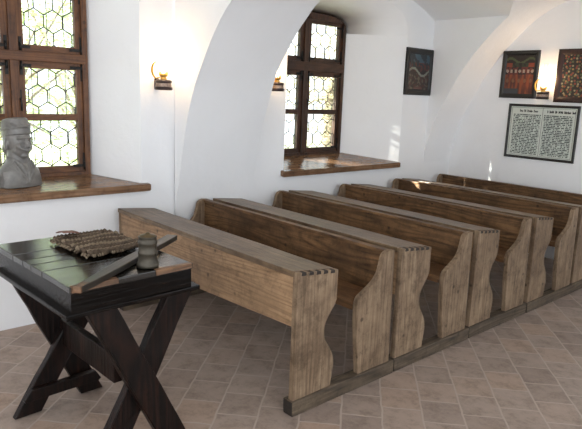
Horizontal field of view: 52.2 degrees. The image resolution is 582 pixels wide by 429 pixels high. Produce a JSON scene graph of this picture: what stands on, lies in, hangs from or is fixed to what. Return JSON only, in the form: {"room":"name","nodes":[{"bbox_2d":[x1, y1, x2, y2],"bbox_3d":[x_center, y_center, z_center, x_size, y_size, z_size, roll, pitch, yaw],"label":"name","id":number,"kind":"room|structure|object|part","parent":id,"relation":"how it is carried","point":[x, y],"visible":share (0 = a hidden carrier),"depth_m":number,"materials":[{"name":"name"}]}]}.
{"room":"old classroom","nodes":[
{"label":"old classroom","id":0,"kind":"room"},
{"bbox_2d":[0,0,448,330],"bbox_3d":[-1.185,-0.877,4.201,7.920,3.015,0.378,-8,15,-41],"label":"wall","id":1,"kind":"structure","parent":0,"point":[132,123],"depth_m":4.28,"materials":[{"name":"white paint"}]},
{"bbox_2d":[0,0,150,203],"bbox_3d":[-1.713,-0.862,3.759,1.544,1.487,0.526,-8,15,-41],"label":"window","id":2,"kind":"structure","parent":1,"relation":"in","point":[75,180],"depth_m":4.00,"materials":[{"name":"brown wood"}]},
{"bbox_3d":[-1.975,-1.270,3.625,0.452,0.502,0.042,-8,15,-41],"label":"sash","id":3,"kind":"part","parent":2,"relation":"part of","materials":[{"name":"brown wood"}]},
{"bbox_3d":[-2.001,-0.609,3.760,0.452,0.767,0.042,-8,15,-41],"label":"sash","id":4,"kind":"part","parent":2,"relation":"part of","materials":[{"name":"brown wood"}]},
{"bbox_2d":[0,117,41,188],"bbox_3d":[-1.733,-0.399,3.780,0.270,0.437,0.216,-5,13,-30],"label":"bust","id":5,"kind":"object","parent":2,"relation":"on","point":[18,170],"visible":1,"depth_m":3.71,"materials":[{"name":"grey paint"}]},
{"bbox_2d":[0,0,68,167],"bbox_3d":[-1.882,-0.933,3.938,1.022,1.431,0.015,-8,15,-41],"label":"iron grille","id":6,"kind":"object","parent":2,"relation":"attached to","point":[27,0],"depth_m":4.11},
{"bbox_3d":[-1.810,-0.906,3.861,0.986,1.377,0.083,-8,15,-41],"label":"frame","id":7,"kind":"part","parent":2,"relation":"part of","materials":[{"name":"brown wood"}]},
{"bbox_3d":[-1.614,-1.321,3.945,0.442,0.502,0.042,-8,15,-41],"label":"sash","id":8,"kind":"part","parent":2,"relation":"part of","materials":[{"name":"brown wood"}]},
{"bbox_3d":[-1.640,-0.659,4.080,0.441,0.768,0.042,-8,15,-41],"label":"sash","id":9,"kind":"part","parent":2,"relation":"part of","materials":[{"name":"brown wood"}]},
{"bbox_3d":[-1.694,-0.166,3.848,1.544,0.092,0.387,-8,15,-41],"label":"sill","id":10,"kind":"part","parent":2,"relation":"part of","materials":[{"name":"brown wood"}]},
{"bbox_2d":[151,61,172,89],"bbox_3d":[-0.880,-1.027,4.072,0.137,0.342,0.149,2,12,-2],"label":"wall lamp","id":11,"kind":"object","parent":1,"relation":"attached to","point":[162,83],"visible":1,"depth_m":4.05,"materials":[{"name":"gold metal"}]},
{"bbox_3d":[-0.917,-0.981,4.032,0.076,0.118,0.018,-8,15,-41],"label":"handle","id":12,"kind":"part","parent":11,"relation":"part of","materials":[{"name":"gold metal"}]},
{"bbox_3d":[-0.875,-0.951,4.078,0.064,0.051,0.066,-8,15,-41],"label":"burner","id":13,"kind":"part","parent":11,"relation":"part of","materials":[{"name":"gold metal"}]},
{"bbox_2d":[175,0,320,219],"bbox_3d":[1.045,-0.496,2.756,0.738,3.015,4.807,-8,15,-41],"label":"arch","id":14,"kind":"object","parent":1,"relation":"attached to","point":[229,54],"depth_m":4.25,"materials":[{"name":"white paint"}]},
{"bbox_2d":[272,70,283,91],"bbox_3d":[-0.116,-1.159,4.744,0.137,0.342,0.149,2,12,-2],"label":"wall lamp","id":15,"kind":"object","parent":1,"relation":"attached to","point":[277,86],"visible":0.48,"depth_m":4.72,"materials":[{"name":"gold metal"}]},
{"bbox_2d":[280,12,400,176],"bbox_3d":[0.385,-1.166,5.617,1.593,1.473,0.526,-8,15,-41],"label":"window","id":16,"kind":"structure","parent":1,"relation":"in","point":[302,159],"depth_m":5.62,"materials":[{"name":"brown wood"}]},
{"bbox_3d":[-0.088,-0.939,5.442,0.468,0.781,0.042,-8,15,-41],"label":"sash","id":17,"kind":"part","parent":16,"relation":"part of","materials":[{"name":"brown wood"}]},
{"bbox_3d":[-0.063,-1.585,5.311,0.468,0.413,0.042,-8,15,-41],"label":"sash","id":18,"kind":"part","parent":16,"relation":"part of","materials":[{"name":"brown wood"}]},
{"bbox_2d":[285,26,325,147],"bbox_3d":[0.039,-1.232,5.635,1.062,1.377,0.015,-8,15,-41],"label":"iron grille","id":19,"kind":"object","parent":16,"relation":"attached to","point":[325,26],"depth_m":5.78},
{"bbox_3d":[0.112,-1.204,5.558,1.026,1.323,0.083,-8,15,-41],"label":"frame","id":20,"kind":"part","parent":16,"relation":"part of","materials":[{"name":"brown wood"}]},
{"bbox_3d":[0.288,-0.992,5.776,0.467,0.781,0.042,-8,15,-41],"label":"sash","id":21,"kind":"part","parent":16,"relation":"part of","materials":[{"name":"brown wood"}]},
{"bbox_3d":[0.313,-1.638,5.644,0.467,0.413,0.042,-8,15,-41],"label":"sash","id":22,"kind":"part","parent":16,"relation":"part of","materials":[{"name":"brown wood"}]},
{"bbox_3d":[0.406,-0.497,5.701,1.593,0.130,0.387,-8,15,-41],"label":"sill","id":23,"kind":"part","parent":16,"relation":"part of","materials":[{"name":"brown wood"}]},
{"bbox_2d":[403,47,433,95],"bbox_3d":[1.314,-1.458,6.085,0.454,0.464,0.022,-8,15,-41],"label":"framed piece","id":24,"kind":"object","parent":1,"relation":"attached to","point":[418,62],"visible":1,"depth_m":6.07,"materials":[{"name":"black wood"}]},
{"bbox_2d":[408,54,429,89],"bbox_3d":[1.312,-1.459,6.087,0.360,0.369,0.001,-8,15,-41],"label":"painting","id":25,"kind":"object","parent":24,"relation":"attached to","point":[419,64],"depth_m":6.09},
{"bbox_2d":[0,254,581,428],"bbox_3d":[0.644,1.112,2.524,8.010,0.072,6.120,-8,15,-41],"label":"floor","id":26,"kind":"structure","parent":0,"point":[225,364],"depth_m":3.30,"materials":[{"name":"tile"}]},
{"bbox_2d":[0,237,199,428],"bbox_3d":[-0.883,0.561,2.733,0.634,0.800,0.783,-9,16,-44],"label":"trestle table","id":27,"kind":"object","parent":26,"relation":"on","point":[44,274],"visible":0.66,"depth_m":2.55,"materials":[{"name":"black paint"}]},
{"bbox_3d":[-1.079,0.586,2.884,0.550,0.676,0.038,-9,16,-44],"label":"leg","id":28,"kind":"part","parent":27,"relation":"part of","materials":[{"name":"brown wood"}]},
{"bbox_3d":[-1.130,0.585,2.881,0.429,0.676,0.041,-9,16,-44],"label":"leg","id":29,"kind":"part","parent":27,"relation":"part of","materials":[{"name":"brown wood"}]},
{"bbox_3d":[-1.101,0.822,2.870,0.378,0.054,0.033,-9,16,-44],"label":"foot rail","id":30,"kind":"part","parent":27,"relation":"part of","materials":[{"name":"brown wood"}]},
{"bbox_2d":[50,228,137,258],"bbox_3d":[-0.894,0.116,2.746,0.387,0.066,0.316,13,15,42],"label":"mat","id":31,"kind":"object","parent":27,"relation":"on","point":[95,243],"visible":0.98,"depth_m":2.71,"materials":[{"name":"wicker"}]},
{"bbox_2d":[73,234,176,292],"bbox_3d":[-0.673,0.190,2.520,0.056,0.027,0.845,5,12,12],"label":"wooden bar","id":32,"kind":"object","parent":27,"relation":"on","point":[131,259],"visible":0.86,"depth_m":2.35,"materials":[{"name":"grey wood"}]},
{"bbox_3d":[-0.652,0.677,2.519,0.461,0.676,0.054,-9,16,-44],"label":"leg","id":33,"kind":"part","parent":27,"relation":"part of","materials":[{"name":"brown wood"}]},
{"bbox_2d":[136,232,158,268],"bbox_3d":[-0.594,0.143,2.463,0.094,0.145,0.094,-8,15,-41],"label":"pot","id":34,"kind":"object","parent":27,"relation":"on","point":[147,242],"visible":1,"depth_m":2.43,"materials":[{"name":"grey ceramic"}]},
{"bbox_3d":[-0.592,0.082,2.450,0.071,0.020,0.071,-8,15,-41],"label":"lid","id":35,"kind":"part","parent":34,"relation":"part of","materials":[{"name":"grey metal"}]},
{"bbox_3d":[-0.635,0.663,2.594,0.495,0.676,0.048,-9,16,-44],"label":"leg","id":36,"kind":"part","parent":27,"relation":"part of","materials":[{"name":"brown wood"}]},
{"bbox_2d":[118,199,394,416],"bbox_3d":[-0.302,0.424,3.711,0.778,0.729,1.831,-8,15,-41],"label":"bench","id":37,"kind":"object","parent":26,"relation":"on","point":[292,274],"visible":0.88,"depth_m":3.19,"materials":[{"name":"beige wood"}]},
{"bbox_3d":[-1.076,0.277,4.197,0.273,0.621,0.031,-8,15,-41],"label":"desk panel","id":38,"kind":"part","parent":37,"relation":"part of","materials":[{"name":"brown wood"}]},
{"bbox_3d":[-0.746,0.213,4.484,0.298,0.657,0.032,-8,15,-41],"label":"bench panel","id":39,"kind":"part","parent":37,"relation":"part of","materials":[{"name":"brown wood"}]},
{"bbox_3d":[-0.567,0.283,3.439,0.033,0.322,1.750,-8,15,-41],"label":"desk panel","id":40,"kind":"part","parent":37,"relation":"part of","materials":[{"name":"beige wood"}]},
{"bbox_3d":[-0.063,0.176,3.879,0.032,0.268,1.755,-8,15,-41],"label":"backrest","id":41,"kind":"part","parent":37,"relation":"part of","materials":[{"name":"brown wood"}]},
{"bbox_3d":[0.111,0.572,2.905,0.273,0.650,0.032,-8,15,-41],"label":"desk panel","id":42,"kind":"part","parent":37,"relation":"part of","materials":[{"name":"brown wood"}]},
{"bbox_3d":[-0.161,0.318,3.823,0.256,0.045,1.754,-8,15,-41],"label":"seat","id":43,"kind":"part","parent":37,"relation":"part of","materials":[{"name":"brown wood"}]},
{"bbox_3d":[0.440,0.521,3.195,0.298,0.657,0.032,-8,15,-41],"label":"bench panel","id":44,"kind":"part","parent":37,"relation":"part of","materials":[{"name":"brown wood"}]},
{"bbox_2d":[213,190,472,371],"bbox_3d":[0.278,0.342,4.227,0.778,0.729,1.831,-8,15,-41],"label":"bench","id":45,"kind":"object","parent":26,"relation":"on","point":[441,254],"visible":0.65,"depth_m":3.73,"materials":[{"name":"brown wood"}]},
{"bbox_3d":[-0.167,0.130,5.000,0.298,0.657,0.032,-8,15,-41],"label":"bench panel","id":46,"kind":"part","parent":45,"relation":"part of","materials":[{"name":"brown wood"}]},
{"bbox_3d":[0.516,0.094,4.395,0.032,0.268,1.755,-8,15,-41],"label":"backrest","id":47,"kind":"part","parent":45,"relation":"part of","materials":[{"name":"brown wood"}]},
{"bbox_3d":[0.013,0.201,3.955,0.033,0.322,1.750,-8,15,-41],"label":"desk panel","id":48,"kind":"part","parent":45,"relation":"part of","materials":[{"name":"beige wood"}]},
{"bbox_3d":[0.691,0.489,3.420,0.273,0.650,0.032,-8,15,-41],"label":"desk panel","id":49,"kind":"part","parent":45,"relation":"part of","materials":[{"name":"brown wood"}]},
{"bbox_3d":[0.418,0.235,4.339,0.256,0.045,1.754,-8,15,-41],"label":"seat","id":50,"kind":"part","parent":45,"relation":"part of","materials":[{"name":"brown wood"}]},
{"bbox_3d":[1.020,0.439,3.711,0.298,0.657,0.032,-8,15,-41],"label":"bench panel","id":51,"kind":"part","parent":45,"relation":"part of","materials":[{"name":"brown wood"}]},
{"bbox_2d":[289,184,531,337],"bbox_3d":[0.857,0.259,4.742,0.778,0.729,1.831,-8,15,-41],"label":"bench","id":52,"kind":"object","parent":26,"relation":"on","point":[497,236],"visible":0.56,"depth_m":4.25,"materials":[{"name":"brown wood"}]},
{"bbox_3d":[0.413,0.048,5.515,0.298,0.657,0.032,-8,15,-41],"label":"bench panel","id":53,"kind":"part","parent":52,"relation":"part of","materials":[{"name":"brown wood"}]},
{"bbox_3d":[1.096,0.011,4.910,0.032,0.268,1.755,-8,15,-41],"label":"backrest","id":54,"kind":"part","parent":52,"relation":"part of","materials":[{"name":"brown wood"}]},
{"bbox_3d":[0.592,0.118,4.471,0.033,0.322,1.750,-8,15,-41],"label":"desk panel","id":55,"kind":"part","parent":52,"relation":"part of","materials":[{"name":"beige wood"}]},
{"bbox_3d":[1.270,0.406,3.936,0.273,0.650,0.032,-8,15,-41],"label":"desk panel","id":56,"kind":"part","parent":52,"relation":"part of","materials":[{"name":"brown wood"}]},
{"bbox_3d":[0.998,0.153,4.854,0.256,0.045,1.754,-8,15,-41],"label":"seat","id":57,"kind":"part","parent":52,"relation":"part of","materials":[{"name":"brown wood"}]},
{"bbox_3d":[1.599,0.356,4.227,0.298,0.657,0.032,-8,15,-41],"label":"bench panel","id":58,"kind":"part","parent":52,"relation":"part of","materials":[{"name":"brown wood"}]},
{"bbox_2d":[351,178,578,312],"bbox_3d":[1.440,0.177,5.255,0.778,0.729,1.831,-8,15,-41],"label":"bench","id":59,"kind":"object","parent":26,"relation":"on","point":[554,225],"visible":0.59,"depth_m":4.77,"materials":[{"name":"brown wood"}]},
{"bbox_3d":[0.996,-0.034,6.027,0.298,0.657,0.032,-8,15,-41],"label":"bench panel","id":60,"kind":"part","parent":59,"relation":"part of","materials":[{"name":"brown wood"}]},
{"bbox_3d":[1.679,-0.071,5.422,0.032,0.268,1.755,-8,15,-41],"label":"backrest","id":61,"kind":"part","parent":59,"relation":"part of","materials":[{"name":"brown wood"}]},
{"bbox_3d":[1.853,0.325,4.448,0.273,0.650,0.032,-8,15,-41],"label":"desk panel","id":62,"kind":"part","parent":59,"relation":"part of","materials":[{"name":"brown wood"}]},
{"bbox_3d":[1.581,0.071,5.366,0.256,0.045,1.754,-8,15,-41],"label":"seat","id":63,"kind":"part","parent":59,"relation":"part of","materials":[{"name":"brown wood"}]},
{"bbox_3d":[2.182,0.275,4.739,0.298,0.657,0.032,-8,15,-41],"label":"bench panel","id":64,"kind":"part","parent":59,"relation":"part of","materials":[{"name":"brown wood"}]},
{"bbox_2d":[402,174,581,292],"bbox_3d":[2.018,0.094,5.772,0.778,0.729,1.831,-8,15,-41],"label":"bench","id":65,"kind":"object","parent":26,"relation":"on","point":[500,188],"visible":0.29,"depth_m":5.65,"materials":[{"name":"brown wood"}]},
{"bbox_3d":[1.574,-0.117,6.545,0.298,0.657,0.032,-8,15,-41],"label":"bench panel","id":66,"kind":"part","parent":65,"relation":"part of","materials":[{"name":"brown wood"}]},
{"bbox_3d":[2.257,-0.154,5.940,0.032,0.268,1.755,-8,15,-41],"label":"backrest","id":67,"kind":"part","parent":65,"relation":"part of","materials":[{"name":"brown wood"}]},
{"bbox_3d":[2.431,0.242,4.966,0.273,0.650,0.032,-8,15,-41],"label":"desk panel","id":68,"kind":"part","parent":65,"relation":"part of","materials":[{"name":"brown wood"}]},
{"bbox_2d":[413,0,513,20],"bbox_3d":[0.616,-1.305,1.658,7.335,0.395,5.742,-8,15,-41],"label":"ceiling","id":69,"kind":"structure","parent":0,"point":[437,9],"depth_m":5.69,"materials":[{"name":"white paint"}]},
{"bbox_2d":[448,0,581,258],"bbox_3d":[3.680,-0.809,4.795,0.270,3.015,6.030,-8,15,-41],"label":"wall","id":70,"kind":"structure","parent":0,"point":[477,150],"depth_m":6.08,"materials":[{"name":"white paint"}]},
{"bbox_2d":[423,0,568,161],"bbox_3d":[2.888,-1.174,4.290,1.498,2.160,4.824,-8,15,-41],"label":"arch","id":71,"kind":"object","parent":70,"relation":"attached to","point":[466,50],"depth_m":6.06,"materials":[{"name":"white paint"}]},
{"bbox_2d":[499,50,540,98],"bbox_3d":[2.312,-1.418,6.018,0.022,0.470,0.392,-8,15,-41],"label":"framed piece","id":72,"kind":"object","parent":70,"relation":"attached to","point":[520,69],"visible":1,"depth_m":6.01,"materials":[{"name":"black wood"}]},
{"bbox_2d":[504,55,535,93],"bbox_3d":[2.314,-1.418,6.019,0.001,0.392,0.310,-8,15,-41],"label":"painting","id":73,"kind":"object","parent":72,"relation":"attached to","point":[519,68],"depth_m":6.02},
{"bbox_2d":[534,79,548,99],"bbox_3d":[2.461,-1.291,5.763,0.149,0.342,0.136,2,12,-2],"label":"wall lamp","id":74,"kind":"object","parent":70,"relation":"attached to","point":[543,94],"visible":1,"depth_m":5.75,"materials":[{"name":"gold metal"}]},
{"bbox_2d":[504,103,580,163],"bbox_3d":[2.485,-0.817,5.922,0.018,0.544,0.720,-8,15,-41],"label":"framed document","id":75,"kind":"object","parent":70,"relation":"attached to","point":[534,131],"visible":1,"depth_m":5.91,"materials":[{"name":"white paper"}]},
{"bbox_2d":[553,48,581,102],"bbox_3d":[2.705,-1.304,5.593,0.022,0.500,0.418,-8,15,-41],"label":"framed piece","id":76,"kind":"object","parent":70,"relation":"attached to","point":[568,82],"visible":1,"depth_m":5.66,"materials":[{"name":"multicoloured fabric"}]},
{"bbox_2d":[559,55,581,96],"bbox_3d":[2.706,-1.304,5.595,0.001,0.405,0.320,-8,15,-41],"label":"painting","id":77,"kind":"object","parent":76,"relation":"attached to","point":[571,82],"depth_m":5.64},
{"label":"outside","id":78,"kind":"structure","parent":0,"visible":0},
{"bbox_2d":[1,136,321,166],"bbox_3d":[-5.529,-0.532,10.248,27.000,0.045,13.842,-8,15,-41],"label":"ground","id":79,"kind":"structure","parent":78,"point":[288,140],"depth_m":15.29,"materials":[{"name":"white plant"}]},
{"bbox_2d":[0,0,76,165],"bbox_3d":[-3.456,-1.431,6.840,2.740,3.243,1.935,-8,15,-41],"label":"tree","id":80,"kind":"object","parent":79,"relation":"on","point":[58,11],"visible":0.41,"depth_m":7.07,"materials":[{"name":"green plant"}]},
{"bbox_2d":[22,0,76,163],"bbox_3d":[-3.257,-2.162,9.085,2.428,3.791,2.221,-8,15,-41],"label":"tree","id":81,"kind":"object","parent":79,"relation":"on","point":[43,2],"visible":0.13,"depth_m":8.88,"materials":[{"name":"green plant"}]},
{"bbox_2d":[286,26,336,146],"bbox_3d":[0.702,-2.209,10.980,1.868,3.430,1.689,-8,15,-41],"label":"tree","id":82,"kind":"object","parent":79,"relation":"on","point":[326,136],"visible":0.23,"depth_m":10.91,"materials":[{"name":"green plant"}]}
]}

